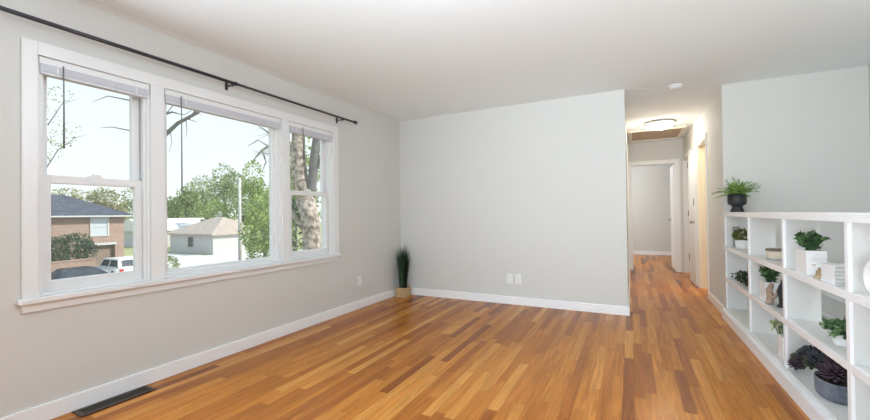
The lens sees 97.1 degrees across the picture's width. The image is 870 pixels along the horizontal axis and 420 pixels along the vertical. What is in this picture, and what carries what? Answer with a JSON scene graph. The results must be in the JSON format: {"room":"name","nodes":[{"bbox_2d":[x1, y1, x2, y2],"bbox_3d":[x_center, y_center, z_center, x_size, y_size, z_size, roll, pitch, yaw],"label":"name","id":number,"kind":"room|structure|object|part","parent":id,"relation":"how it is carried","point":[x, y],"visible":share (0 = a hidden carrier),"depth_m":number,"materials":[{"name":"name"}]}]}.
{"room":"living room","nodes":[
{"label":"living room","id":0,"kind":"room"},
{"bbox_2d":[0,0,400,417],"bbox_3d":[-2.131,-0.051,2.403,0.160,2.440,7.143,-1,-1,27],"label":"wall","id":1,"kind":"structure","parent":0,"point":[48,355],"depth_m":2.67,"materials":[{"name":"white paint"}]},
{"bbox_2d":[0,5,357,123],"bbox_3d":[-1.681,-1.005,3.025,0.103,0.065,3.259,-1,-1,27],"label":"curtain rod","id":2,"kind":"object","parent":1,"relation":"attached to","point":[2,8],"visible":1,"depth_m":2.51,"materials":[{"name":"black metal"}]},
{"bbox_2d":[17,253,341,313],"bbox_3d":[-1.668,0.518,3.175,0.145,0.075,2.530,-1,-1,27],"label":"window sill","id":3,"kind":"structure","parent":1,"relation":"attached to","point":[40,303],"depth_m":2.59,"materials":[{"name":"white paint"}]},
{"bbox_2d":[21,37,339,298],"bbox_3d":[-1.712,-0.221,3.199,0.168,1.406,2.498,-1,-1,27],"label":"window","id":4,"kind":"structure","parent":1,"relation":"in","point":[139,128],"depth_m":2.55,"materials":[{"name":"white paint"}]},
{"bbox_3d":[-2.155,-0.494,2.408,0.035,0.681,0.514,-1,-1,27],"label":"sash","id":5,"kind":"part","parent":4,"relation":"part of","materials":[{"name":"white paint"}]},
{"bbox_3d":[-2.109,0.133,2.383,0.036,0.664,0.514,-1,-1,27],"label":"sash","id":6,"kind":"part","parent":4,"relation":"part of","materials":[{"name":"white paint"}]},
{"bbox_2d":[39,56,148,148],"bbox_3d":[-2.076,-0.602,2.368,0.066,0.500,0.542,-1,-1,27],"label":"window blind","id":7,"kind":"object","parent":4,"relation":"attached to","point":[51,68],"visible":0.86,"depth_m":2.31,"materials":[{"name":"white paint"}]},
{"bbox_3d":[-2.084,-0.764,2.373,0.048,0.016,0.534,-1,-1,27],"label":"rail","id":8,"kind":"part","parent":7,"relation":"part of","materials":[{"name":"white plastic"}]},
{"bbox_2d":[164,89,280,191],"bbox_3d":[-1.678,-0.489,3.144,0.066,0.720,1.002,-1,-1,27],"label":"window blind","id":9,"kind":"object","parent":4,"relation":"attached to","point":[172,98],"visible":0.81,"depth_m":3.01,"materials":[{"name":"white paint"}]},
{"bbox_3d":[-1.688,-0.761,3.150,0.048,0.016,0.994,-1,-1,27],"label":"rail","id":10,"kind":"part","parent":9,"relation":"part of","materials":[{"name":"white plastic"}]},
{"bbox_2d":[289,122,331,159],"bbox_3d":[-1.273,-0.671,3.945,0.066,0.350,0.590,-1,-1,27],"label":"window blind","id":11,"kind":"object","parent":4,"relation":"attached to","point":[294,128],"visible":0.84,"depth_m":3.90,"materials":[{"name":"white paint"}]},
{"bbox_3d":[-1.280,-0.759,3.949,0.048,0.016,0.582,-1,-1,27],"label":"rail","id":12,"kind":"part","parent":11,"relation":"part of","materials":[{"name":"white plastic"}]},
{"bbox_2d":[0,289,395,419],"bbox_3d":[-2.066,1.120,2.298,0.015,0.095,7.023,-1,-1,27],"label":"baseboard","id":13,"kind":"structure","parent":1,"relation":"attached to","point":[59,407],"depth_m":2.69,"materials":[{"name":"white paint"}]},
{"bbox_2d":[164,94,281,277],"bbox_3d":[-1.735,-0.184,3.172,0.149,1.332,1.018,-1,-1,27],"label":"window","id":14,"kind":"structure","parent":1,"relation":"in","point":[275,221],"depth_m":3.57,"materials":[{"name":"white paint"}]},
{"bbox_2d":[75,0,400,123],"bbox_3d":[-2.086,-1.256,2.317,0.034,0.034,7.023,-1,-1,27],"label":"trim","id":15,"kind":"structure","parent":1,"relation":"attached to","point":[93,3],"depth_m":2.99,"materials":[{"name":"white paint"}]},
{"bbox_2d":[289,132,332,259],"bbox_3d":[-1.328,-0.182,3.971,0.149,1.332,0.606,-1,-1,27],"label":"window","id":16,"kind":"structure","parent":1,"relation":"in","point":[325,193],"depth_m":4.18,"materials":[{"name":"white paint"}]},
{"bbox_3d":[-1.305,0.139,3.958,0.036,0.664,0.562,-1,-1,27],"label":"sash","id":17,"kind":"part","parent":16,"relation":"part of","materials":[{"name":"white paint"}]},
{"bbox_3d":[-1.351,-0.489,3.984,0.035,0.681,0.562,-1,-1,27],"label":"sash","id":18,"kind":"part","parent":16,"relation":"part of","materials":[{"name":"white paint"}]},
{"bbox_2d":[357,276,360,285],"bbox_3d":[-0.904,0.851,4.590,0.010,0.116,0.072,-1,-1,27],"label":"wall outlet","id":19,"kind":"object","parent":1,"relation":"attached to","point":[358,277],"visible":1,"depth_m":4.58,"materials":[{"name":"white plastic"}]},
{"bbox_2d":[50,254,809,419],"bbox_3d":[2.567,1.176,3.738,7.260,0.100,13.800,-1,-1,27],"label":"floor","id":20,"kind":"structure","parent":0,"point":[675,356],"depth_m":2.72,"materials":[{"name":"brown wood"}]},
{"bbox_2d":[71,385,155,416],"bbox_3d":[-1.953,1.163,2.351,0.124,0.006,0.380,-1,-1,27],"label":"floor vent","id":21,"kind":"object","parent":20,"relation":"in","point":[109,402],"visible":1,"depth_m":2.33,"materials":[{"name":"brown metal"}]},
{"bbox_2d":[395,246,410,297],"bbox_3d":[-0.427,0.775,5.229,0.240,0.801,0.274,-1,-1,27],"label":"potted grass","id":22,"kind":"object","parent":20,"relation":"on","point":[403,290],"depth_m":5.20,"materials":[{"name":"plant"}]},
{"bbox_2d":[396,286,410,297],"bbox_3d":[-0.434,1.114,5.241,0.150,0.125,0.150,-1,-1,27],"label":"pot","id":23,"kind":"object","parent":22,"relation":"attached to","point":[401,291],"depth_m":5.19,"materials":[{"name":"beige wood"}]},
{"bbox_2d":[722,212,869,419],"bbox_3d":[2.287,0.566,2.384,0.223,1.100,3.609,-1,-1,27],"label":"shelf unit","id":24,"kind":"object","parent":20,"relation":"on","point":[800,315],"visible":0.89,"depth_m":2.40,"materials":[{"name":"white paint"}]},
{"bbox_3d":[3.117,0.539,3.967,0.162,0.955,0.034,-1,-1,27],"label":"panel","id":25,"kind":"part","parent":24,"relation":"part of","materials":[{"name":"white paint"}]},
{"bbox_2d":[714,177,760,211],"bbox_3d":[3.038,-0.155,3.901,0.421,0.351,0.428,-1,-1,27],"label":"potted fern","id":26,"kind":"object","parent":24,"relation":"on","point":[737,198],"visible":1,"depth_m":3.83,"materials":[{"name":"green plant"}]},
{"bbox_2d":[727,194,746,211],"bbox_3d":[3.045,-0.071,3.869,0.156,0.182,0.156,-1,-1,27],"label":"pot","id":27,"kind":"object","parent":26,"relation":"on","point":[737,201],"depth_m":3.82,"materials":[{"name":"black ceramic"}]},
{"bbox_2d":[731,227,747,248],"bbox_3d":[2.970,0.267,3.710,0.171,0.215,0.244,-1,-1,27],"label":"potted plant","id":28,"kind":"object","parent":24,"relation":"on","point":[740,242],"visible":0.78,"depth_m":3.69,"materials":[{"name":"green plant"}]},
{"bbox_2d":[735,240,747,248],"bbox_3d":[2.973,0.330,3.713,0.116,0.088,0.116,-1,-1,27],"label":"pot","id":29,"kind":"object","parent":28,"relation":"on","point":[740,244],"depth_m":3.68,"materials":[{"name":"white ceramic"}]},
{"bbox_2d":[731,270,747,285],"bbox_3d":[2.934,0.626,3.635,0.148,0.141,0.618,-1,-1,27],"label":"trailing vine","id":30,"kind":"object","parent":24,"relation":"on","point":[744,274],"visible":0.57,"depth_m":3.60,"materials":[{"name":"green plant"}]},
{"bbox_2d":[758,265,780,302],"bbox_3d":[2.566,0.556,2.947,0.174,0.279,0.144,0,-1,-39],"label":"potted herb","id":31,"kind":"object","parent":24,"relation":"on","point":[770,275],"visible":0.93,"depth_m":2.92,"materials":[{"name":"white ceramic"}]},
{"bbox_2d":[759,279,778,302],"bbox_3d":[2.563,0.621,2.945,0.085,0.150,0.144,-1,-1,27],"label":"pot","id":32,"kind":"object","parent":31,"relation":"on","point":[763,284],"depth_m":2.91,"materials":[{"name":"white ceramic"}]},
{"bbox_2d":[765,283,777,303],"bbox_3d":[2.474,0.615,2.820,0.053,0.154,0.097,-1,-1,9],"label":"driftwood","id":33,"kind":"object","parent":24,"relation":"on","point":[771,297],"visible":0.99,"depth_m":2.82,"materials":[{"name":"beige wood"}]},
{"bbox_2d":[765,248,781,260],"bbox_3d":[2.536,0.329,2.858,0.120,0.085,0.120,-1,-1,27],"label":"candle jar","id":34,"kind":"object","parent":24,"relation":"on","point":[775,254],"visible":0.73,"depth_m":2.83,"materials":[{"name":"beige wax"}]},
{"bbox_3d":[2.536,0.295,2.859,0.120,0.018,0.120,-1,-1,27],"label":"lid","id":35,"kind":"part","parent":34,"relation":"part of","materials":[{"name":"grey metal"}]},
{"bbox_2d":[768,318,782,351],"bbox_3d":[2.467,0.894,2.758,0.088,0.234,0.185,-1,-1,13],"label":"bud vase","id":36,"kind":"object","parent":24,"relation":"on","point":[773,323],"visible":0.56,"depth_m":2.76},
{"bbox_3d":[2.209,1.075,2.421,0.036,0.085,3.608,-1,-1,27],"label":"board","id":37,"kind":"part","parent":24,"relation":"part of","materials":[{"name":"white paint"}]},
{"bbox_2d":[777,280,782,307],"bbox_3d":[2.477,0.595,2.744,0.056,0.200,0.061,-1,-1,27],"label":"figurine","id":38,"kind":"object","parent":24,"relation":"on","point":[780,288],"visible":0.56,"depth_m":2.74,"materials":[{"name":"black ceramic"}]},
{"bbox_2d":[778,324,783,359],"bbox_3d":[2.393,0.882,2.607,0.103,0.255,0.102,-1,-1,27],"label":"planter","id":39,"kind":"object","parent":24,"relation":"on","point":[780,336],"visible":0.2,"depth_m":2.62,"materials":[{"name":"white ceramic"}]},
{"bbox_2d":[793,229,829,274],"bbox_3d":[2.200,0.242,2.247,0.149,0.256,0.191,-1,-1,27],"label":"potted herb","id":40,"kind":"object","parent":24,"relation":"on","point":[811,241],"visible":1,"depth_m":2.20,"materials":[{"name":"white ceramic"}]},
{"bbox_2d":[795,248,826,274],"bbox_3d":[2.193,0.300,2.242,0.088,0.138,0.167,-1,-1,27],"label":"pot","id":41,"kind":"object","parent":40,"relation":"on","point":[804,257],"depth_m":2.19,"materials":[{"name":"white ceramic"}]},
{"bbox_2d":[787,345,847,404],"bbox_3d":[2.203,0.880,2.189,0.164,0.256,0.506,-1,-1,23],"label":"succulent bowl","id":42,"kind":"object","parent":24,"relation":"on","point":[830,382],"visible":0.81,"depth_m":2.06,"materials":[{"name":"succulent plant leaves"},{"name":"slate blue ceramic"},{"name":"dark soil"}]},
{"bbox_2d":[813,372,847,404],"bbox_3d":[2.156,0.959,2.068,0.158,0.098,0.234,-1,-1,27],"label":"bowl","id":43,"kind":"object","parent":42,"relation":"attached to","point":[837,392],"depth_m":2.02,"materials":[{"name":"grey stone"}]},
{"bbox_2d":[811,262,823,278],"bbox_3d":[2.085,0.325,2.083,0.065,0.088,0.060,0,-1,-21],"label":"ornament","id":44,"kind":"object","parent":24,"relation":"on","point":[818,265],"visible":0.71,"depth_m":2.08,"materials":[{"name":"gold metal"}]},
{"bbox_3d":[2.083,0.344,2.079,0.052,0.050,0.052,-1,-1,27],"label":"brass stem","id":45,"kind":"part","parent":44,"relation":"part of","materials":[{"name":"beige"}]},
{"bbox_2d":[819,316,846,346],"bbox_3d":[2.087,0.624,1.967,0.160,0.136,0.222,-1,-1,11],"label":"potted plant","id":46,"kind":"object","parent":24,"relation":"on","point":[837,326],"visible":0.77,"depth_m":1.96,"materials":[{"name":"green plant"}]},
{"bbox_2d":[831,335,846,346],"bbox_3d":[2.090,0.661,1.962,0.096,0.061,0.096,-1,-1,27],"label":"pot","id":47,"kind":"object","parent":46,"relation":"attached to","point":[839,340],"depth_m":1.94,"materials":[{"name":"white ceramic"}]},
{"bbox_2d":[821,277,844,285],"bbox_3d":[2.062,0.359,1.919,0.148,0.018,0.150,-1,-1,27],"label":"book","id":48,"kind":"object","parent":24,"relation":"on","point":[822,278],"visible":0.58,"depth_m":1.90,"materials":[{"name":"white paper"}]},
{"bbox_2d":[821,273,844,281],"bbox_3d":[2.064,0.340,1.918,0.148,0.018,0.148,-1,-1,27],"label":"book","id":49,"kind":"object","parent":48,"relation":"on","point":[822,275],"visible":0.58,"depth_m":1.90,"materials":[{"name":"white paper"}]},
{"bbox_2d":[821,270,844,277],"bbox_3d":[2.062,0.322,1.919,0.148,0.018,0.142,-1,-1,27],"label":"book","id":50,"kind":"object","parent":49,"relation":"on","point":[822,271],"visible":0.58,"depth_m":1.89,"materials":[{"name":"white paper"}]},
{"bbox_2d":[821,266,844,273],"bbox_3d":[2.062,0.303,1.920,0.148,0.018,0.146,-1,-1,27],"label":"book","id":51,"kind":"object","parent":50,"relation":"on","point":[822,268],"visible":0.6,"depth_m":1.89,"materials":[{"name":"white paper"}]},
{"bbox_2d":[821,263,844,269],"bbox_3d":[2.063,0.285,1.919,0.148,0.018,0.142,-1,-1,27],"label":"book","id":52,"kind":"object","parent":51,"relation":"on","point":[835,266],"visible":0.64,"depth_m":1.93,"materials":[{"name":"white paper"}]},
{"bbox_2d":[863,261,869,298],"bbox_3d":[1.830,0.287,1.586,0.060,0.162,0.160,-1,-1,27],"label":"ring sculpture","id":53,"kind":"object","parent":24,"relation":"on","point":[866,271],"visible":1,"depth_m":1.62,"materials":[{"name":"white ceramic"}]},
{"bbox_2d":[96,0,869,142],"bbox_3d":[2.537,-1.363,3.762,7.260,0.102,13.800,-1,-1,27],"label":"ceiling","id":54,"kind":"structure","parent":0,"point":[402,60],"depth_m":3.03,"materials":[{"name":"white paint"}]},
{"bbox_2d":[629,126,686,141],"bbox_3d":[3.777,-1.289,6.587,0.800,0.022,1.000,-1,-1,27],"label":"attic hatch","id":55,"kind":"object","parent":54,"relation":"attached to","point":[671,132],"visible":0.98,"depth_m":6.57,"materials":[{"name":"beige paint"}]},
{"bbox_2d":[644,119,675,130],"bbox_3d":[3.332,-1.240,5.691,0.420,0.125,0.420,-1,-1,27],"label":"ceiling light","id":56,"kind":"object","parent":54,"relation":"attached to","point":[660,124],"visible":1,"depth_m":5.58,"materials":[{"name":"white glass"}]},
{"bbox_2d":[667,83,682,89],"bbox_3d":[2.527,-1.290,4.039,0.140,0.042,0.140,-1,-1,27],"label":"smoke detector","id":57,"kind":"object","parent":54,"relation":"attached to","point":[676,86],"visible":1,"depth_m":4.00,"materials":[{"name":"white plastic"}]},
{"bbox_2d":[399,89,627,306],"bbox_3d":[0.813,-0.063,4.843,2.866,2.440,0.120,-1,-1,27],"label":"wall","id":58,"kind":"structure","parent":0,"point":[536,191],"depth_m":4.65,"materials":[{"name":"white paint"}]},
{"bbox_2d":[507,274,512,282],"bbox_3d":[0.915,0.843,4.715,0.072,0.116,0.010,-1,-1,27],"label":"wall outlet","id":59,"kind":"object","parent":58,"relation":"attached to","point":[509,276],"visible":1,"depth_m":4.71,"materials":[{"name":"white plastic"}]},
{"bbox_2d":[515,274,520,283],"bbox_3d":[1.012,0.841,4.665,0.072,0.116,0.010,-1,-1,27],"label":"wall outlet","id":60,"kind":"object","parent":58,"relation":"attached to","point":[517,276],"visible":1,"depth_m":4.67,"materials":[{"name":"white plastic"}]},
{"bbox_2d":[411,288,627,315],"bbox_3d":[0.803,1.109,4.768,2.852,0.095,0.015,-1,-1,27],"label":"baseboard","id":61,"kind":"structure","parent":58,"relation":"attached to","point":[565,305],"depth_m":4.61,"materials":[{"name":"white paint"}]},
{"bbox_2d":[625,110,628,292],"bbox_3d":[2.872,-0.078,5.856,0.120,2.440,3.557,-1,-1,27],"label":"wall","id":62,"kind":"structure","parent":0,"point":[625,110],"depth_m":4.87,"materials":[{"name":"white paint"}]},
{"bbox_2d":[626,143,629,282],"bbox_3d":[3.003,0.091,5.961,0.014,2.102,0.950,-1,-1,27],"label":"door frame","id":63,"kind":"structure","parent":62,"relation":"attached to","point":[627,143],"depth_m":5.54,"materials":[{"name":"white paint"}]},
{"bbox_2d":[628,283,629,315],"bbox_3d":[2.915,1.093,5.754,0.015,0.095,3.692,-1,-1,27],"label":"baseboard","id":64,"kind":"structure","parent":62,"relation":"attached to","point":[629,283],"depth_m":4.34,"materials":[{"name":"white paint"}]},
{"bbox_2d":[632,164,673,251],"bbox_3d":[5.871,-0.076,9.747,4.800,2.440,0.100,-1,-1,27],"label":"wall","id":65,"kind":"structure","parent":0,"point":[651,205],"depth_m":9.85,"materials":[{"name":"white paint"}]},
{"bbox_2d":[633,251,670,254],"bbox_3d":[5.859,1.096,9.684,4.800,0.095,0.015,-1,-1,27],"label":"baseboard","id":66,"kind":"structure","parent":65,"relation":"attached to","point":[634,252],"depth_m":9.82,"materials":[{"name":"white paint"}]},
{"bbox_2d":[628,139,684,271],"bbox_3d":[4.509,-0.085,7.079,4.800,2.440,0.110,-1,-1,27],"label":"wall","id":67,"kind":"structure","parent":0,"point":[662,149],"depth_m":7.13,"materials":[{"name":"white paint"}]},
{"bbox_2d":[628,159,680,271],"bbox_3d":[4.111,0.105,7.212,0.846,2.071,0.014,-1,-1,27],"label":"door frame","id":68,"kind":"structure","parent":67,"relation":"attached to","point":[676,161],"depth_m":7.05,"materials":[{"name":"white paint"}]},
{"bbox_2d":[668,165,675,269],"bbox_3d":[4.616,0.139,7.435,0.144,1.975,0.634,-1,-1,27],"label":"door","id":69,"kind":"structure","parent":67,"relation":"in","point":[672,199],"depth_m":7.30,"materials":[{"name":"white paint"}]},
{"bbox_3d":[4.653,-0.295,7.566,0.004,0.825,0.170,-1,-1,27],"label":"raised panel","id":70,"kind":"part","parent":69,"relation":"part of","materials":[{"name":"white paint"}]},
{"bbox_3d":[4.540,-0.296,7.343,0.004,0.825,0.170,-1,-1,27],"label":"raised panel","id":71,"kind":"part","parent":69,"relation":"part of","materials":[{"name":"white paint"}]},
{"bbox_3d":[4.664,0.587,7.557,0.004,0.660,0.170,-1,-1,27],"label":"raised panel","id":72,"kind":"part","parent":69,"relation":"part of","materials":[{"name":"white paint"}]},
{"bbox_3d":[4.550,0.587,7.334,0.004,0.660,0.170,-1,-1,27],"label":"raised panel","id":73,"kind":"part","parent":69,"relation":"part of","materials":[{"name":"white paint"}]},
{"bbox_2d":[683,88,723,305],"bbox_3d":[3.866,-0.093,5.532,0.120,2.440,3.231,-1,-1,27],"label":"wall","id":74,"kind":"structure","parent":0,"point":[708,122],"depth_m":4.52,"materials":[{"name":"white paint"}]},
{"bbox_2d":[683,150,689,272],"bbox_3d":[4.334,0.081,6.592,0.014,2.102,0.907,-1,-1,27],"label":"trim","id":75,"kind":"structure","parent":74,"relation":"attached to","point":[688,152],"depth_m":6.95,"materials":[{"name":"white paint"}]},
{"bbox_2d":[687,149,697,285],"bbox_3d":[3.975,0.110,5.914,0.144,2.020,0.644,-1,-1,27],"label":"door","id":76,"kind":"structure","parent":74,"relation":"in","point":[691,164],"depth_m":5.76,"materials":[{"name":"white paint"}]},
{"bbox_3d":[4.007,-0.325,6.035,0.004,0.870,0.175,-1,-1,27],"label":"raised panel","id":77,"kind":"part","parent":76,"relation":"part of","materials":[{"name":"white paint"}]},
{"bbox_3d":[4.018,0.580,6.026,0.004,0.660,0.175,-1,-1,27],"label":"raised panel","id":78,"kind":"part","parent":76,"relation":"part of","materials":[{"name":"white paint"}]},
{"bbox_3d":[3.891,-0.325,5.808,0.004,0.870,0.175,-1,-1,27],"label":"raised panel","id":79,"kind":"part","parent":76,"relation":"part of","materials":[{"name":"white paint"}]},
{"bbox_3d":[3.902,0.580,5.799,0.004,0.660,0.175,-1,-1,27],"label":"raised panel","id":80,"kind":"part","parent":76,"relation":"part of","materials":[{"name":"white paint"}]},
{"bbox_2d":[695,133,709,291],"bbox_3d":[3.693,0.075,5.205,0.134,2.102,0.854,-1,-1,27],"label":"door frame","id":81,"kind":"structure","parent":74,"relation":"attached to","point":[701,148],"depth_m":5.51,"materials":[{"name":"beige paint"}]},
{"bbox_2d":[708,292,725,313],"bbox_3d":[3.249,1.077,4.434,0.015,0.095,0.921,-1,-1,27],"label":"baseboard","id":82,"kind":"structure","parent":74,"relation":"attached to","point":[714,301],"depth_m":4.43,"materials":[{"name":"white paint"}]},
{"bbox_2d":[720,66,869,334],"bbox_3d":[4.147,0.684,3.516,2.430,4.040,0.100,-1,-1,27],"label":"wall","id":83,"kind":"structure","parent":0,"point":[804,138],"depth_m":3.74,"materials":[{"name":"white paint"}]},
{"bbox_2d":[778,272,845,318],"bbox_3d":[3.623,0.843,3.717,0.850,0.660,0.018,-1,-1,27],"label":"trim","id":84,"kind":"structure","parent":83,"relation":"attached to","point":[822,292],"depth_m":3.64,"materials":[{"name":"white paint"}]},
{"bbox_2d":[868,64,869,141],"bbox_3d":[3.231,0.679,1.868,0.100,4.040,3.669,-1,-1,27],"label":"wall","id":85,"kind":"structure","parent":0,"point":[869,64],"depth_m":3.53,"materials":[{"name":"white paint"}]},
{"label":"outside","id":86,"kind":"structure","parent":0,"visible":0},
{"bbox_2d":[167,247,302,268],"bbox_3d":[-24.634,5.267,42.865,21.000,0.130,26.000,-1,-1,27],"label":"driveway","id":87,"kind":"structure","parent":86,"point":[186,260],"depth_m":41.01,"materials":[{"name":"concrete"}]},
{"bbox_2d":[97,256,132,272],"bbox_3d":[-23.955,4.307,29.006,4.427,1.496,1.840,-1,-1,27],"label":"car","id":88,"kind":"object","parent":87,"relation":"on","point":[124,263],"visible":0.39,"depth_m":27.86,"materials":[{"name":"white paint"}]},
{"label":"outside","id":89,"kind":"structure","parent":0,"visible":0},
{"bbox_2d":[124,222,321,268],"bbox_3d":[-49.679,4.925,103.924,176.900,2.400,260.000,-1,-1,27],"label":"ground","id":90,"kind":"structure","parent":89,"point":[128,251],"depth_m":54.09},
{"bbox_2d":[47,86,86,166],"bbox_3d":[-15.579,-0.213,16.027,2.106,10.156,1.196,-1,-1,27],"label":"tree","id":91,"kind":"object","parent":90,"relation":"on","point":[56,111],"visible":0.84,"depth_m":16.00,"materials":[{"name":"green plant"}]},
{"bbox_2d":[51,258,95,272],"bbox_3d":[-25.623,4.235,24.457,0.500,1.660,6.300,-1,-1,27],"label":"wall","id":92,"kind":"structure","parent":90,"relation":"on","point":[55,265],"depth_m":26.05,"materials":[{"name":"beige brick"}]},
{"bbox_2d":[51,187,96,200],"bbox_3d":[-71.988,0.768,75.169,8.712,10.717,9.201,-1,-1,27],"label":"tree","id":93,"kind":"object","parent":90,"relation":"on","point":[62,189],"visible":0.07,"depth_m":75.47,"materials":[{"name":"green plant"}]},
{"bbox_2d":[51,232,98,260],"bbox_3d":[-27.883,3.391,29.146,2.686,3.493,3.740,-1,-1,27],"label":"shrub","id":94,"kind":"object","parent":90,"relation":"on","point":[65,242],"visible":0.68,"depth_m":29.15,"materials":[{"name":"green plant"}]},
{"bbox_2d":[51,194,132,266],"bbox_3d":[-34.626,1.925,29.873,10.210,6.600,14.850,-1,-1,27],"label":"brick house","id":95,"kind":"structure","parent":90,"relation":"on","point":[69,215],"depth_m":32.36,"materials":[{"name":"brick"}]},
{"bbox_3d":[-28.343,1.410,32.423,0.040,1.430,1.100,-1,-1,27],"label":"pane","id":96,"kind":"part","parent":95,"relation":"part of","materials":[{"name":"grey glass"}]},
{"bbox_3d":[-28.721,4.106,32.606,0.080,2.150,2.200,-1,-1,27],"label":"garage door","id":97,"kind":"part","parent":95,"relation":"part of","materials":[{"name":"beige"}]},
{"bbox_2d":[84,187,129,220],"bbox_3d":[-61.903,0.794,71.997,7.673,10.362,7.521,-1,-1,27],"label":"tree","id":98,"kind":"object","parent":90,"relation":"on","point":[104,202],"visible":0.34,"depth_m":71.73,"materials":[{"name":"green plant"}]},
{"bbox_2d":[116,187,132,219],"bbox_3d":[-69.893,0.166,90.273,9.243,12.164,9.390,-1,-1,27],"label":"tree","id":99,"kind":"object","parent":90,"relation":"on","point":[129,204],"visible":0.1,"depth_m":88.37,"materials":[{"name":"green plant"}]},
{"bbox_2d":[93,96,199,150],"bbox_3d":[-9.515,-0.597,13.031,4.134,8.973,0.314,-1,-1,-2],"label":"bare tree","id":100,"kind":"object","parent":90,"relation":"on","point":[194,113],"visible":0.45,"depth_m":12.98,"materials":[{"name":"grey plant"}]},
{"bbox_2d":[124,218,203,246],"bbox_3d":[-43.360,3.516,64.498,10.200,4.300,14.000,-1,-1,27],"label":"house","id":101,"kind":"structure","parent":90,"relation":"on","point":[172,223],"depth_m":59.63,"materials":[{"name":"white"}]},
{"bbox_2d":[167,255,180,268],"bbox_3d":[-21.158,4.339,30.015,1.953,1.830,2.259,-1,-1,27],"label":"shrub","id":102,"kind":"object","parent":90,"relation":"on","point":[170,257],"visible":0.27,"depth_m":30.35,"materials":[{"name":"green plant"}]},
{"bbox_2d":[167,196,188,217],"bbox_3d":[-72.232,1.200,104.384,10.234,10.425,9.908,-1,-1,27],"label":"tree","id":103,"kind":"object","parent":90,"relation":"on","point":[170,201],"visible":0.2,"depth_m":103.86,"materials":[{"name":"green plant"}]},
{"bbox_2d":[167,185,203,217],"bbox_3d":[-58.118,0.018,89.931,7.029,12.169,7.007,-1,-1,27],"label":"tree","id":104,"kind":"object","parent":90,"relation":"on","point":[186,201],"visible":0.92,"depth_m":88.90,"materials":[{"name":"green plant"}]},
{"bbox_2d":[183,174,217,217],"bbox_3d":[-72.978,-2.408,119.420,10.376,17.950,11.186,-1,-1,27],"label":"tree","id":105,"kind":"object","parent":90,"relation":"on","point":[199,191],"visible":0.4,"depth_m":118.68,"materials":[{"name":"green plant"}]},
{"bbox_2d":[167,217,262,254],"bbox_3d":[-28.194,3.122,50.317,9.700,4.450,8.500,-1,-1,27],"label":"house","id":106,"kind":"structure","parent":90,"relation":"on","point":[216,235],"depth_m":47.04,"materials":[{"name":"white paint"}]},
{"bbox_3d":[-29.875,3.909,46.886,1.000,1.190,0.025,-1,-1,27],"label":"pane","id":107,"kind":"part","parent":106,"relation":"part of","materials":[{"name":"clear glass"}]},
{"bbox_2d":[199,198,231,221],"bbox_3d":[-34.953,1.788,61.424,5.738,7.494,4.059,0,-1,-45],"label":"tree","id":108,"kind":"object","parent":90,"relation":"on","point":[214,202],"visible":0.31,"depth_m":60.86,"materials":[{"name":"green plant"}]},
{"bbox_2d":[204,162,244,219],"bbox_3d":[-42.053,-1.969,76.953,7.727,15.505,7.410,-1,-1,-7],"label":"tree","id":109,"kind":"object","parent":90,"relation":"on","point":[226,187],"visible":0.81,"depth_m":75.87,"materials":[{"name":"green plant"}]},
{"bbox_2d":[235,159,266,223],"bbox_3d":[-29.247,-1.392,61.903,5.784,13.752,5.650,-1,-1,27],"label":"tree","id":110,"kind":"object","parent":90,"relation":"on","point":[258,189],"visible":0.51,"depth_m":61.01,"materials":[{"name":"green plant"}]},
{"bbox_2d":[237,189,292,258],"bbox_3d":[-11.884,1.632,27.053,3.194,6.594,4.290,-1,-1,2],"label":"leafy tree","id":111,"kind":"object","parent":90,"relation":"on","point":[261,243],"visible":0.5,"depth_m":26.12,"materials":[{"name":"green plant"}]},
{"bbox_2d":[248,126,320,250],"bbox_3d":[-3.088,-0.374,9.504,1.791,5.517,2.363,-1,-1,11],"label":"tree","id":112,"kind":"object","parent":90,"relation":"on","point":[309,224],"visible":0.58,"depth_m":8.50,"materials":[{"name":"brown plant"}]},
{"bbox_2d":[266,142,319,246],"bbox_3d":[-20.293,-2.433,55.089,7.613,15.487,7.989,-1,-1,27],"label":"tree","id":113,"kind":"object","parent":90,"relation":"on","point":[291,183],"visible":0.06,"depth_m":54.32,"materials":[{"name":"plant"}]},
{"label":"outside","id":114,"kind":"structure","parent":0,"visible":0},
{"bbox_3d":[7.382,5.200,74.803,7.000,0.115,260.000,-1,-1,27],"label":"street","id":115,"kind":"object","parent":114,"visible":0},
{"bbox_2d":[51,266,107,279],"bbox_3d":[-21.985,4.292,24.181,1.840,1.416,4.627,-1,-1,27],"label":"car","id":116,"kind":"object","parent":115,"relation":"on","point":[60,273],"visible":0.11,"depth_m":23.29,"materials":[{"name":"blue paint"}]},
{"bbox_2d":[238,177,241,259],"bbox_3d":[-15.263,1.204,30.019,0.270,7.580,0.270,-1,-1,27],"label":"utility pole","id":117,"kind":"object","parent":115,"relation":"on","point":[239,178],"visible":0.81,"depth_m":29.94,"materials":[{"name":"silver metal"}]}
]}

